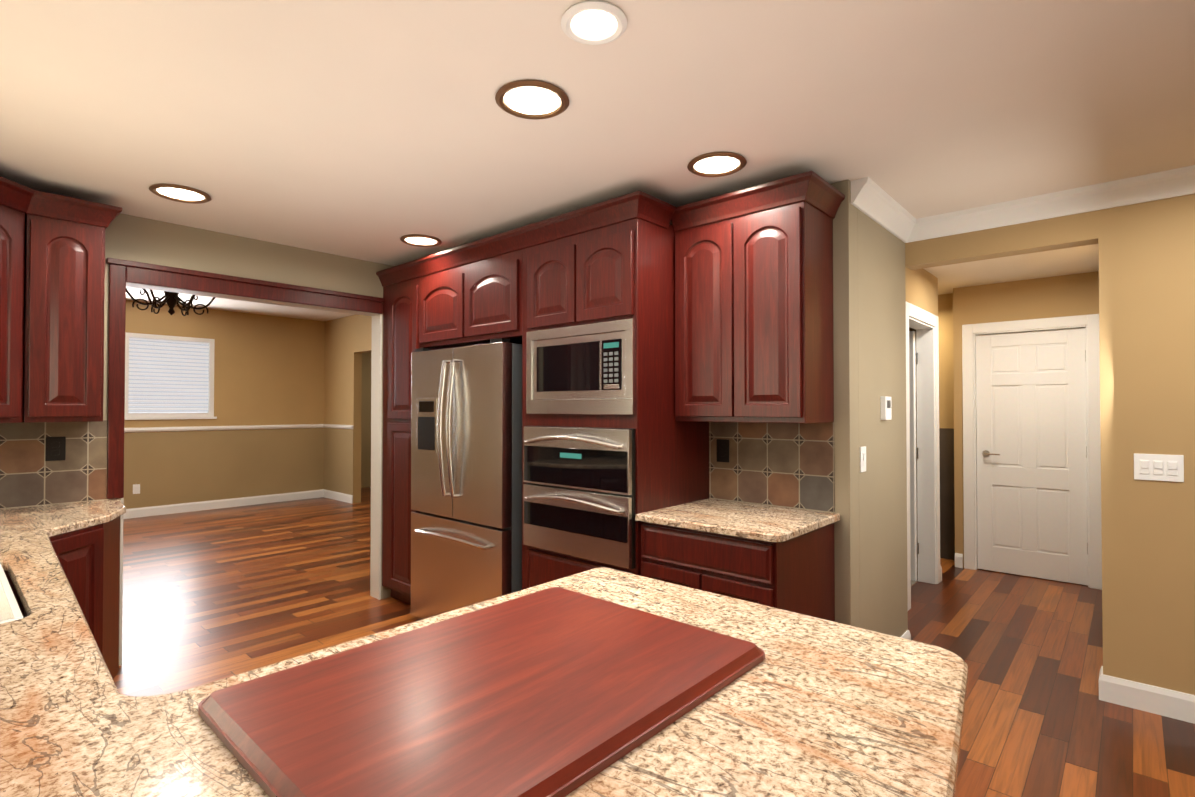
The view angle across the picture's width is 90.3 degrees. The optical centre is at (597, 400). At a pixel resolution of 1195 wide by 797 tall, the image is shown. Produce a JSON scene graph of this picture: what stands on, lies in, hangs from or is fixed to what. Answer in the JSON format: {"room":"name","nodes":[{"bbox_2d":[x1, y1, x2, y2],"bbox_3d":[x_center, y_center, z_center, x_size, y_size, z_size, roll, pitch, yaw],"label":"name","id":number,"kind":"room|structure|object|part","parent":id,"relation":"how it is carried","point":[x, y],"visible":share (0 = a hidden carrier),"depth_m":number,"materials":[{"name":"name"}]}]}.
{"room":"kitchen","nodes":[
{"label":"kitchen","id":0,"kind":"room"},
{"bbox_2d":[124,300,324,427],"bbox_3d":[-6.452,0.097,6.993,0.120,2.750,6.370,-1,-1,42],"label":"wall","id":1,"kind":"structure","parent":0,"point":[269,370],"depth_m":8.57,"materials":[{"name":"beige paint"}]},
{"bbox_2d":[125,332,216,419],"bbox_3d":[-5.844,-0.310,7.634,0.115,1.100,1.650,-1,-1,42],"label":"window","id":2,"kind":"structure","parent":1,"relation":"in","point":[209,414],"depth_m":7.85,"materials":[{"name":"white paint"}]},
{"bbox_2d":[128,338,208,411],"bbox_3d":[-5.843,-0.328,7.634,0.016,0.947,1.470,-1,-1,42],"label":"window blind","id":3,"kind":"object","parent":2,"relation":"attached to","point":[143,388],"visible":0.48,"depth_m":7.84,"materials":[{"name":"white plastic"}]},
{"bbox_2d":[123,424,322,518],"bbox_3d":[-6.358,0.902,6.978,0.026,1.140,6.250,-1,-1,42],"label":"baseboard","id":4,"kind":"structure","parent":1,"relation":"attached to","point":[253,500],"depth_m":8.22,"materials":[{"name":"white paint"}]},
{"bbox_2d":[124,428,323,508],"bbox_3d":[-6.366,0.932,6.985,0.004,1.080,6.250,-1,-1,42],"label":"wall","id":5,"kind":"structure","parent":1,"relation":"attached to","point":[170,468],"depth_m":8.24,"materials":[{"name":"beige paint"}]},
{"bbox_2d":[133,484,139,493],"bbox_3d":[-5.853,1.119,7.550,0.009,0.120,0.075,-1,-1,42],"label":"outlet","id":6,"kind":"object","parent":5,"relation":"attached to","point":[136,488],"visible":1,"depth_m":7.55,"materials":[{"name":"white plastic"}]},
{"bbox_2d":[126,287,355,320],"bbox_3d":[-3.760,-1.329,6.103,5.339,0.080,8.620,-1,-1,42],"label":"ceiling","id":7,"kind":"structure","parent":0,"point":[224,304],"depth_m":8.05,"materials":[{"name":"paint"}]},
{"bbox_2d":[126,288,215,315],"bbox_3d":[-3.053,-0.962,4.266,0.696,0.700,0.722,-1,-1,42],"label":"dining chandelier","id":8,"kind":"object","parent":7,"relation":"hanging from","point":[172,299],"visible":0.42,"depth_m":4.24,"materials":[{"name":"metal"}]},
{"bbox_2d":[103,213,393,625],"bbox_3d":[-2.373,0.208,3.485,0.065,2.440,6.370,-1,-1,42],"label":"wall","id":9,"kind":"structure","parent":0,"point":[140,239],"depth_m":3.61,"materials":[{"name":"beige paint"}]},
{"bbox_2d":[0,420,106,508],"bbox_3d":[-2.930,0.309,2.808,0.008,0.420,0.955,-1,-1,42],"label":"backsplash","id":10,"kind":"structure","parent":9,"relation":"attached to","point":[30,475],"depth_m":3.00,"materials":[{"name":"tile"}]},
{"bbox_2d":[45,437,65,460],"bbox_3d":[-2.740,0.242,3.008,0.009,0.120,0.075,-1,-1,42],"label":"outlet","id":11,"kind":"object","parent":10,"relation":"attached to","point":[55,449],"visible":1,"depth_m":3.00,"materials":[{"name":"black plastic"}]},
{"bbox_2d":[0,176,121,422],"bbox_3d":[-2.686,-0.429,2.594,0.666,1.050,0.948,-1,-1,42],"label":"upper cabinet","id":12,"kind":"object","parent":9,"relation":"attached to","point":[52,273],"visible":1,"depth_m":2.75,"materials":[{"name":"brown wood"}]},
{"bbox_2d":[106,258,383,498],"bbox_3d":[-2.086,-0.113,3.738,0.030,1.283,1.568,-1,-1,42],"label":"door frame","id":13,"kind":"structure","parent":9,"relation":"attached to","point":[122,272],"depth_m":3.28,"materials":[{"name":"brown wood"}]},
{"bbox_2d":[119,282,381,665],"bbox_3d":[-2.121,0.392,3.812,0.134,2.080,1.498,-1,-1,42],"label":"trim","id":14,"kind":"structure","parent":9,"relation":"attached to","point":[376,446],"depth_m":4.33,"materials":[{"name":"paint"}]},
{"bbox_2d":[324,314,371,502],"bbox_3d":[-2.342,0.106,7.661,5.339,2.750,0.120,-1,-1,42],"label":"wall","id":15,"kind":"structure","parent":0,"point":[348,341],"depth_m":8.80,"materials":[{"name":"beige paint"}]},
{"bbox_2d":[323,424,352,503],"bbox_3d":[-3.908,0.927,8.960,0.920,1.140,0.026,-1,-1,42],"label":"baseboard","id":16,"kind":"structure","parent":15,"relation":"attached to","point":[329,494],"depth_m":8.95,"materials":[{"name":"white paint"}]},
{"bbox_2d":[324,428,352,494],"bbox_3d":[-3.908,0.958,8.975,0.940,1.080,0.004,-1,-1,42],"label":"wall","id":17,"kind":"structure","parent":15,"relation":"attached to","point":[338,443],"depth_m":8.97,"materials":[{"name":"beige paint"}]},
{"bbox_2d":[361,352,370,487],"bbox_3d":[-4.031,0.143,10.553,0.120,2.750,1.920,-1,-1,42],"label":"wall","id":18,"kind":"structure","parent":0,"point":[366,429],"depth_m":10.42,"materials":[{"name":"brown paint"}]},
{"bbox_2d":[0,0,1194,294],"bbox_3d":[1.464,-1.062,2.680,7.000,0.080,6.860,-1,-1,42],"label":"ceiling","id":19,"kind":"structure","parent":0,"point":[370,130],"depth_m":2.09,"materials":[{"name":"paint"}]},
{"bbox_2d":[149,183,211,203],"bbox_3d":[-2.039,-1.011,2.911,0.252,0.015,0.252,-1,-1,42],"label":"recessed light","id":20,"kind":"object","parent":19,"relation":"in","point":[179,193],"visible":1,"depth_m":2.91,"materials":[{"name":"white glass"}]},
{"bbox_2d":[400,234,441,246],"bbox_3d":[-1.105,-1.001,3.725,0.252,0.015,0.252,-1,-1,42],"label":"recessed light","id":21,"kind":"object","parent":19,"relation":"in","point":[418,240],"visible":0.96,"depth_m":3.72,"materials":[{"name":"white glass"}]},
{"bbox_2d":[495,80,568,119],"bbox_3d":[-0.222,-1.022,2.031,0.252,0.015,0.252,-1,-1,42],"label":"recessed light","id":22,"kind":"object","parent":19,"relation":"in","point":[532,99],"visible":1,"depth_m":2.02,"materials":[{"name":"white glass"}]},
{"bbox_2d":[561,0,626,44],"bbox_3d":[-0.009,-1.027,1.624,0.182,0.015,0.182,-1,-1,42],"label":"recessed light","id":23,"kind":"object","parent":19,"relation":"in","point":[595,22],"visible":1,"depth_m":1.62,"materials":[{"name":"white glass"}]},
{"bbox_2d":[687,152,746,176],"bbox_3d":[0.514,-1.016,2.565,0.252,0.015,0.252,-1,-1,42],"label":"recessed light","id":24,"kind":"object","parent":19,"relation":"in","point":[716,164],"visible":1,"depth_m":2.56,"materials":[{"name":"white glass"}]},
{"bbox_2d":[113,487,1194,796],"bbox_3d":[-1.328,1.461,3.760,13.200,0.060,9.000,-1,-1,42],"label":"floor","id":25,"kind":"structure","parent":0,"point":[211,595],"depth_m":3.71,"materials":[{"name":"brown wood"}]},
{"bbox_2d":[4,516,119,655],"bbox_3d":[-2.420,0.979,2.363,1.348,0.870,0.986,-1,-1,42],"label":"base cabinet","id":26,"kind":"object","parent":25,"relation":"on","point":[89,559],"depth_m":2.60,"materials":[{"name":"brown wood"}]},
{"bbox_2d":[39,498,125,531],"bbox_3d":[-2.380,0.534,2.792,0.840,0.030,0.352,-1,-1,42],"label":"countertop","id":27,"kind":"structure","parent":26,"relation":"on","point":[73,516],"depth_m":2.79,"materials":[{"name":"stone"}]},
{"bbox_2d":[0,506,223,796],"bbox_3d":[-1.523,0.516,1.342,4.054,0.030,0.660,-1,-1,42],"label":"countertop","id":28,"kind":"structure","parent":26,"relation":"on","point":[67,729],"depth_m":0.95,"materials":[{"name":"stone"}]},
{"bbox_2d":[0,563,22,623],"bbox_3d":[-1.736,0.603,1.492,0.768,0.199,0.373,-1,-1,42],"label":"sink","id":29,"kind":"object","parent":28,"relation":"in","point":[10,610],"visible":0.38,"depth_m":1.55,"materials":[{"name":"ceramic"}]},
{"bbox_2d":[84,616,118,659],"bbox_3d":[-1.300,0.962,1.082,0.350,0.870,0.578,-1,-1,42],"label":"base cabinet","id":30,"kind":"object","parent":25,"relation":"on","point":[107,654],"depth_m":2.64,"materials":[{"name":"brown wood"}]},
{"bbox_2d":[104,660,118,678],"bbox_3d":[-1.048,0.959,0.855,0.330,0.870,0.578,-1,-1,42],"label":"base cabinet","id":31,"kind":"object","parent":25,"relation":"on","point":[112,665],"depth_m":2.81,"materials":[{"name":"brown wood"}]},
{"bbox_2d":[148,567,967,796],"bbox_3d":[0.080,0.511,1.016,1.234,0.030,1.117,-1,-1,42],"label":"countertop","id":32,"kind":"structure","parent":31,"relation":"on","point":[808,706],"depth_m":0.94,"materials":[{"name":"stone"}]},
{"bbox_2d":[198,587,764,796],"bbox_3d":[-0.157,0.485,1.059,0.600,0.023,0.810,-1,-1,42],"label":"cutting board","id":33,"kind":"object","parent":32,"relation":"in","point":[555,692],"visible":0.98,"depth_m":0.93,"materials":[{"name":"brown wood"}]},
{"bbox_2d":[380,270,415,604],"bbox_3d":[-1.174,0.289,4.381,0.500,2.300,0.647,-1,-1,42],"label":"tall cabinet","id":34,"kind":"object","parent":25,"relation":"on","point":[399,291],"depth_m":4.15,"materials":[{"name":"brown wood"}]},
{"bbox_2d":[411,338,521,619],"bbox_3d":[-0.678,0.544,3.815,0.940,1.775,0.747,-1,-1,42],"label":"fridge","id":35,"kind":"object","parent":25,"relation":"on","point":[466,473],"visible":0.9,"depth_m":3.51,"materials":[{"name":"silver metal"}]},
{"bbox_3d":[-0.902,0.294,3.569,0.723,1.094,0.077,-1,-1,42],"label":"handle","id":36,"kind":"part","parent":35,"relation":"part of","materials":[{"name":"silver metal"}]},
{"bbox_2d":[512,206,708,589],"bbox_3d":[0.077,0.275,3.237,0.810,2.300,0.676,-1,-1,42],"label":"tall cabinet","id":37,"kind":"object","parent":25,"relation":"on","point":[579,305],"depth_m":2.94,"materials":[{"name":"brown wood"}]},
{"bbox_2d":[526,318,634,414],"bbox_3d":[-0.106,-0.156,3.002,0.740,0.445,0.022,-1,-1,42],"label":"microwave","id":38,"kind":"object","parent":37,"relation":"in","point":[586,367],"depth_m":2.97,"materials":[{"name":"silver metal"}]},
{"bbox_2d":[641,521,834,621],"bbox_3d":[0.645,0.984,2.750,0.666,0.870,0.627,-1,-1,42],"label":"base cabinet","id":39,"kind":"object","parent":25,"relation":"on","point":[796,574],"visible":0.29,"depth_m":2.51,"materials":[{"name":"brown wood"}]},
{"bbox_2d":[635,498,839,541],"bbox_3d":[0.646,0.533,2.735,0.697,0.030,0.638,-1,-1,42],"label":"countertop","id":40,"kind":"structure","parent":39,"relation":"on","point":[768,523],"depth_m":2.62,"materials":[{"name":"stone"}]},
{"bbox_2d":[670,179,859,627],"bbox_3d":[0.044,0.212,3.807,3.100,2.440,0.120,-1,-1,42],"label":"wall","id":41,"kind":"structure","parent":0,"point":[846,399],"depth_m":2.76,"materials":[{"name":"beige paint"}]},
{"bbox_2d":[416,254,463,349],"bbox_3d":[-0.796,-0.610,4.053,0.515,0.510,0.647,-1,-1,42],"label":"upper cabinet","id":42,"kind":"object","parent":41,"relation":"attached to","point":[439,286],"depth_m":3.82,"materials":[{"name":"brown wood"}]},
{"bbox_2d":[464,242,511,345],"bbox_3d":[-0.410,-0.615,3.705,0.525,0.510,0.647,-1,-1,42],"label":"upper cabinet","id":43,"kind":"object","parent":41,"relation":"attached to","point":[487,273],"depth_m":3.48,"materials":[{"name":"brown wood"}]},
{"bbox_2d":[671,171,844,422],"bbox_3d":[0.747,-0.425,2.840,0.722,1.050,0.383,-1,-1,42],"label":"upper cabinet","id":44,"kind":"object","parent":41,"relation":"attached to","point":[754,304],"visible":0.96,"depth_m":2.69,"materials":[{"name":"brown wood"}]},
{"bbox_2d":[709,422,834,512],"bbox_3d":[0.853,0.311,2.990,0.667,0.420,0.009,-1,-1,42],"label":"backsplash","id":45,"kind":"structure","parent":41,"relation":"attached to","point":[790,465],"depth_m":2.95,"materials":[{"name":"tile"}]},
{"bbox_2d":[716,439,728,461],"bbox_3d":[0.663,0.264,3.149,0.075,0.120,0.009,-1,-1,42],"label":"outlet","id":46,"kind":"object","parent":45,"relation":"attached to","point":[722,450],"visible":1,"depth_m":3.15,"materials":[{"name":"black plastic"}]},
{"bbox_2d":[857,208,907,636],"bbox_3d":[1.385,0.204,3.220,0.320,2.440,0.799,-1,-1,42],"label":"wall","id":47,"kind":"structure","parent":0,"point":[883,476],"depth_m":3.08,"materials":[{"name":"beige paint"}]},
{"bbox_2d":[860,446,865,471],"bbox_3d":[1.274,0.280,2.847,0.012,0.120,0.075,-1,-1,42],"label":"light switch","id":48,"kind":"object","parent":47,"relation":"attached to","point":[862,459],"visible":1,"depth_m":2.83,"materials":[{"name":"white plastic"}]},
{"bbox_2d":[851,177,918,242],"bbox_3d":[1.476,-0.965,3.038,0.078,0.105,0.810,-1,-1,42],"label":"crown molding","id":49,"kind":"structure","parent":47,"relation":"attached to","point":[873,200],"depth_m":2.99,"materials":[{"name":"white paint"}]},
{"bbox_2d":[880,396,891,419],"bbox_3d":[1.501,0.038,3.091,0.027,0.120,0.100,-1,-1,42],"label":"thermostat","id":50,"kind":"object","parent":47,"relation":"attached to","point":[886,411],"visible":1,"depth_m":3.06,"materials":[{"name":"white plastic"}]},
{"bbox_2d":[900,630,910,639],"bbox_3d":[1.473,1.362,3.052,0.016,0.120,0.910,-1,-1,42],"label":"baseboard","id":51,"kind":"structure","parent":47,"relation":"attached to","point":[906,635],"depth_m":3.35,"materials":[{"name":"white paint"}]},
{"bbox_2d":[909,327,917,575],"bbox_3d":[2.291,0.230,5.236,1.030,2.440,0.009,-1,-1,42],"label":"door frame","id":52,"kind":"structure","parent":0,"point":[910,329],"depth_m":4.92,"materials":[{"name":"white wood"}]},
{"bbox_2d":[909,331,918,580],"bbox_3d":[2.338,0.442,5.048,0.039,2.000,0.737,1,-1,-36],"label":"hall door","id":53,"kind":"structure","parent":52,"relation":"in","point":[913,358],"depth_m":4.76,"materials":[{"name":"white paint"}]},
{"bbox_2d":[905,267,937,322],"bbox_3d":[2.147,0.217,4.216,0.120,2.440,1.699,-1,-1,42],"label":"wall","id":54,"kind":"structure","parent":0,"point":[921,288],"depth_m":4.47,"materials":[{"name":"beige paint"}]},
{"bbox_2d":[906,302,939,610],"bbox_3d":[2.371,0.380,4.455,0.140,2.120,0.940,-1,-1,42],"label":"door frame","id":55,"kind":"structure","parent":54,"relation":"attached to","point":[928,460],"depth_m":4.71,"materials":[{"name":"white paint"}]},
{"bbox_2d":[938,293,954,559],"bbox_3d":[2.907,0.238,5.832,1.149,2.440,0.120,-1,-1,42],"label":"wall","id":56,"kind":"structure","parent":0,"point":[946,438],"depth_m":5.47,"materials":[{"name":"brown paint"}]},
{"bbox_2d":[953,271,1098,567],"bbox_3d":[3.855,0.223,4.643,1.850,2.440,0.120,-1,-1,42],"label":"wall","id":57,"kind":"structure","parent":0,"point":[1061,296],"depth_m":4.99,"materials":[{"name":"beige paint"}]},
{"bbox_2d":[962,314,1101,589],"bbox_3d":[3.555,0.391,4.899,0.920,2.110,0.135,-1,-1,42],"label":"door frame","id":58,"kind":"structure","parent":57,"relation":"attached to","point":[1090,322],"depth_m":4.76,"materials":[{"name":"white paint"}]},
{"bbox_2d":[976,328,1087,584],"bbox_3d":[3.532,0.435,4.869,0.736,2.008,0.100,-1,-1,42],"label":"door","id":59,"kind":"structure","parent":57,"relation":"in","point":[1031,456],"depth_m":4.86,"materials":[{"name":"white paint"}]},
{"bbox_2d":[905,194,1194,694],"bbox_3d":[3.169,0.192,2.235,3.650,2.440,0.120,-1,-1,42],"label":"wall","id":60,"kind":"structure","parent":0,"point":[1146,251],"depth_m":2.75,"materials":[{"name":"beige paint"}]},
{"bbox_2d":[911,165,1194,241],"bbox_3d":[3.102,-0.976,2.176,3.650,0.105,0.078,-1,-1,42],"label":"crown molding","id":61,"kind":"structure","parent":60,"relation":"attached to","point":[1177,182],"depth_m":2.90,"materials":[{"name":"white paint"}]},
{"bbox_2d":[1099,668,1194,723],"bbox_3d":[3.433,1.348,1.890,2.816,0.120,0.016,-1,-1,42],"label":"baseboard","id":62,"kind":"structure","parent":60,"relation":"attached to","point":[1149,698],"depth_m":2.71,"materials":[{"name":"white paint"}]},
{"bbox_2d":[1134,453,1183,481],"bbox_3d":[2.548,0.303,2.702,0.165,0.120,0.012,-1,-1,42],"label":"light switch","id":63,"kind":"object","parent":60,"relation":"attached to","point":[1158,467],"visible":1,"depth_m":2.70,"materials":[{"name":"white plastic"}]},
{"label":"outside","id":64,"kind":"structure","parent":0,"visible":0},
{"bbox_2d":[128,339,207,412],"bbox_3d":[-6.255,-0.115,8.008,0.020,3.200,4.500,-1,-1,42],"label":"sky","id":65,"kind":"structure","parent":64,"point":[165,387],"depth_m":8.26,"materials":[{"name":"white"}]}
]}

